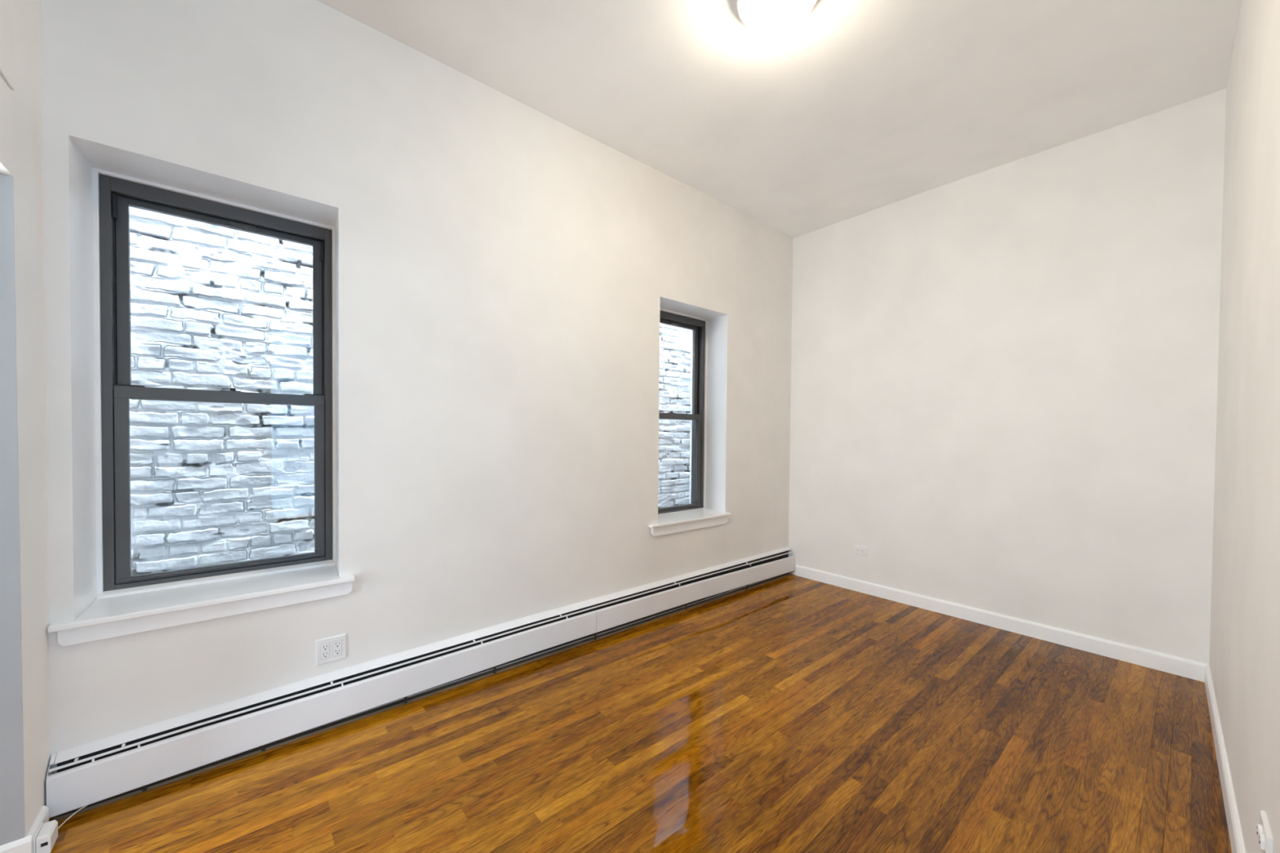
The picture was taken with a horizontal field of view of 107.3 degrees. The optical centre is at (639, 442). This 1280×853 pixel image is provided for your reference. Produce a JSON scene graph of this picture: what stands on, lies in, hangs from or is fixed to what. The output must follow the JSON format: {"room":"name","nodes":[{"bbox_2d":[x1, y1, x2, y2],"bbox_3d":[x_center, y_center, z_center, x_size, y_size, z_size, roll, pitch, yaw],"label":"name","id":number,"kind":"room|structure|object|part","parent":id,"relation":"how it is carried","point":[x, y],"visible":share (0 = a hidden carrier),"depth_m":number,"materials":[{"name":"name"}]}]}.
{"room":"empty bedroom","nodes":[
{"label":"empty bedroom","id":0,"kind":"room"},
{"bbox_2d":[0,0,50,836],"bbox_3d":[-1.182,-0.305,0.508,0.140,3.221,2.749,0,1,-40],"label":"wall","id":1,"kind":"structure","parent":0,"point":[20,108],"depth_m":1.48,"materials":[{"name":"paint"}]},
{"bbox_2d":[0,0,14,90],"bbox_3d":[-1.395,-1.454,0.866,0.007,0.899,1.279,0,1,-40],"label":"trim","id":2,"kind":"structure","parent":1,"relation":"attached to","point":[6,13],"depth_m":1.32,"materials":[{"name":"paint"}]},
{"bbox_2d":[0,173,25,845],"bbox_3d":[-1.893,0.256,1.351,0.140,2.058,0.029,0,1,-40],"label":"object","id":3,"kind":"structure","parent":1,"relation":"attached to","point":[11,744],"depth_m":1.38,"materials":[{"name":"grey paint"}]},
{"bbox_2d":[0,805,48,852],"bbox_3d":[-1.954,1.237,1.440,0.153,0.092,0.174,0,1,-40],"label":"baseboard","id":4,"kind":"structure","parent":1,"relation":"attached to","point":[25,845],"depth_m":1.42,"materials":[{"name":"white paint"}]},
{"bbox_2d":[129,206,691,575],"bbox_3d":[-0.970,-0.296,3.618,5.800,2.800,0.054,0,1,-40],"label":"brick wall","id":5,"kind":"structure","parent":0,"point":[213,307],"depth_m":2.54,"materials":[{"name":"white brick"}]},
{"bbox_2d":[40,0,792,774],"bbox_3d":[-0.513,-0.014,2.859,7.514,3.871,0.001,0,1,-40],"label":"wall","id":6,"kind":"structure","parent":0,"point":[505,269],"depth_m":2.38,"materials":[{"name":"paint"}]},
{"bbox_2d":[47,134,355,646],"bbox_3d":[-1.797,-0.185,2.040,0.892,1.761,0.498,0,1,-40],"label":"window","id":7,"kind":"structure","parent":6,"relation":"in","point":[104,181],"depth_m":1.91,"materials":[{"name":"white paint"}]},
{"bbox_3d":[-1.746,0.625,1.985,0.892,0.021,0.318,0,1,-40],"label":"sill","id":8,"kind":"part","parent":7,"relation":"part of","materials":[{"name":"white paint"}]},
{"bbox_3d":[-1.866,-0.231,2.146,0.768,1.644,0.115,0,1,-40],"label":"frame","id":9,"kind":"part","parent":7,"relation":"part of","materials":[{"name":"grey metal"}]},
{"bbox_3d":[-1.867,-0.601,2.145,0.696,0.845,0.028,0,1,-40],"label":"sash","id":10,"kind":"part","parent":7,"relation":"part of","materials":[{"name":"grey metal"}]},
{"bbox_3d":[-1.845,0.172,2.124,0.704,0.799,0.030,0,1,-40],"label":"sash","id":11,"kind":"part","parent":7,"relation":"part of","materials":[{"name":"grey metal"}]},
{"bbox_3d":[-1.836,0.557,2.116,0.680,0.011,0.020,0,1,-40],"label":"lift rail","id":12,"kind":"part","parent":7,"relation":"part of","materials":[{"name":"grey metal"}]},
{"bbox_2d":[315,633,346,666],"bbox_3d":[-1.395,0.938,2.129,0.117,0.114,0.007,0,1,-40],"label":"wall outlet","id":13,"kind":"object","parent":6,"relation":"attached to","point":[331,649],"visible":1,"depth_m":2.13,"materials":[{"name":"white plastic"}]},
{"bbox_2d":[320,642,329,659],"bbox_3d":[-1.412,0.938,2.113,0.035,0.069,0.004,0,1,-40],"label":"receptacle","id":14,"kind":"object","parent":13,"relation":"attached to","point":[325,646],"depth_m":2.11,"materials":[{"name":"white plastic"}]},
{"bbox_2d":[333,640,342,657],"bbox_3d":[-1.377,0.938,2.143,0.035,0.069,0.004,0,1,-40],"label":"receptacle","id":15,"kind":"object","parent":13,"relation":"attached to","point":[337,644],"depth_m":2.14,"materials":[{"name":"white plastic"}]},
{"bbox_2d":[45,546,795,821],"bbox_3d":[-0.271,1.142,3.043,4.508,0.257,0.072,0,1,-40],"label":"baseboard heater","id":16,"kind":"object","parent":6,"relation":"attached to","point":[93,775],"visible":1,"depth_m":2.13,"materials":[{"name":"white metal"}]},
{"bbox_3d":[-1.127,1.164,2.282,2.216,0.170,0.016,0,1,-40],"label":"panel","id":17,"kind":"part","parent":16,"relation":"part of","materials":[{"name":"white metal"}]},
{"bbox_3d":[0.592,1.149,3.738,2.286,0.159,0.016,0,1,-40],"label":"panel","id":18,"kind":"part","parent":16,"relation":"part of","materials":[{"name":"white metal"}]},
{"bbox_2d":[648,297,731,536],"bbox_3d":[0.277,-0.199,3.797,0.902,1.742,0.498,0,1,-40],"label":"window","id":19,"kind":"structure","parent":6,"relation":"in","point":[706,508],"depth_m":4.02,"materials":[{"name":"white paint"}]},
{"bbox_3d":[0.234,-0.609,3.925,0.696,0.837,0.028,0,1,-40],"label":"sash","id":20,"kind":"part","parent":19,"relation":"part of","materials":[{"name":"grey metal"}]},
{"bbox_3d":[0.264,0.545,3.896,0.680,0.011,0.020,0,1,-40],"label":"lift rail","id":21,"kind":"part","parent":19,"relation":"part of","materials":[{"name":"grey metal"}]},
{"bbox_3d":[0.256,0.160,3.904,0.704,0.799,0.030,0,1,-40],"label":"sash","id":22,"kind":"part","parent":19,"relation":"part of","materials":[{"name":"grey metal"}]},
{"bbox_3d":[0.234,-0.238,3.926,0.768,1.636,0.115,0,1,-40],"label":"frame","id":23,"kind":"part","parent":19,"relation":"part of","materials":[{"name":"grey metal"}]},
{"bbox_3d":[0.327,0.596,3.741,0.899,0.017,0.318,0,1,-40],"label":"sill","id":24,"kind":"part","parent":19,"relation":"part of","materials":[{"name":"white paint"}]},
{"bbox_2d":[48,573,1231,852],"bbox_3d":[0.937,1.331,0.283,6.284,0.004,5.948,0,1,-40],"label":"floor","id":25,"kind":"structure","parent":0,"point":[792,713],"depth_m":1.92,"materials":[{"name":"brown wood"}]},
{"bbox_2d":[33,805,87,852],"bbox_3d":[-1.889,1.240,1.534,0.053,0.064,0.210,0,1,-24],"label":"phone jack","id":26,"kind":"object","parent":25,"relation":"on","point":[44,840],"visible":1,"depth_m":1.46,"materials":[{"name":"white plastic"}]},
{"bbox_3d":[-1.874,1.237,1.467,0.004,0.056,0.077,0,1,-40],"label":"mounting plate","id":27,"kind":"part","parent":26,"relation":"part of","materials":[{"name":"white plastic"}]},
{"bbox_2d":[40,841,48,847],"bbox_3d":[-1.834,1.239,1.450,0.014,0.010,0.001,0,1,-40],"label":"socket","id":28,"kind":"object","parent":26,"relation":"attached to","point":[43,844],"depth_m":1.45,"materials":[{"name":"white plastic"}]},
{"bbox_2d":[316,0,1241,238],"bbox_3d":[0.968,-1.942,0.217,6.374,0.158,5.952,0,1,-40],"label":"ceiling","id":29,"kind":"structure","parent":0,"point":[860,107],"depth_m":2.46,"materials":[{"name":"paint"}]},
{"bbox_2d":[736,0,817,36],"bbox_3d":[0.577,-1.828,1.971,0.338,0.161,0.338,0,1,-40],"label":"ceiling light","id":30,"kind":"object","parent":29,"relation":"attached to","point":[766,18],"visible":1,"depth_m":1.97,"materials":[{"name":"white glass"}]},
{"bbox_2d":[788,88,1226,664],"bbox_3d":[2.396,-0.314,3.473,0.120,3.301,3.012,0,1,-40],"label":"wall","id":31,"kind":"structure","parent":0,"point":[1004,378],"depth_m":3.13,"materials":[{"name":"paint"}]},
{"bbox_2d":[853,545,867,556],"bbox_3d":[1.872,0.921,4.000,0.008,0.075,0.121,0,1,-40],"label":"wall outlet","id":32,"kind":"object","parent":31,"relation":"attached to","point":[860,550],"visible":1,"depth_m":4.00,"materials":[{"name":"white plastic"}]},
{"bbox_2d":[795,564,1208,682],"bbox_3d":[2.283,1.237,3.511,0.015,0.098,2.494,0,1,-40],"label":"baseboard","id":33,"kind":"structure","parent":31,"relation":"attached to","point":[1194,670],"depth_m":3.14,"materials":[{"name":"white paint"}]},
{"bbox_2d":[1208,0,1279,852],"bbox_3d":[2.208,-0.284,1.634,2.789,3.301,0.143,0,1,-42],"label":"wall","id":34,"kind":"structure","parent":0,"point":[1244,658],"depth_m":1.51,"materials":[{"name":"paint"}]},
{"bbox_2d":[1204,665,1245,852],"bbox_3d":[2.094,1.266,1.674,2.650,0.098,0.015,0,1,-42],"label":"baseboard","id":35,"kind":"structure","parent":34,"relation":"attached to","point":[1237,843],"depth_m":1.76,"materials":[{"name":"white paint"}]},
{"bbox_2d":[1256,810,1273,852],"bbox_3d":[1.491,0.947,1.126,0.121,0.075,0.015,0,1,-42],"label":"wall outlet","id":36,"kind":"object","parent":34,"relation":"attached to","point":[1264,837],"visible":1,"depth_m":1.11,"materials":[{"name":"white plastic"}]},
{"bbox_2d":[1256,823,1262,839],"bbox_3d":[1.504,0.947,1.142,0.029,0.034,0.008,0,1,-42],"label":"receptacle","id":37,"kind":"object","parent":36,"relation":"attached to","point":[1260,827],"depth_m":1.14,"materials":[{"name":"white plastic"}]},
{"bbox_2d":[1258,832,1264,850],"bbox_3d":[1.475,0.947,1.116,0.029,0.034,0.008,0,1,-42],"label":"receptacle","id":38,"kind":"object","parent":36,"relation":"attached to","point":[1261,835],"depth_m":1.11,"materials":[{"name":"white plastic"}]}
]}

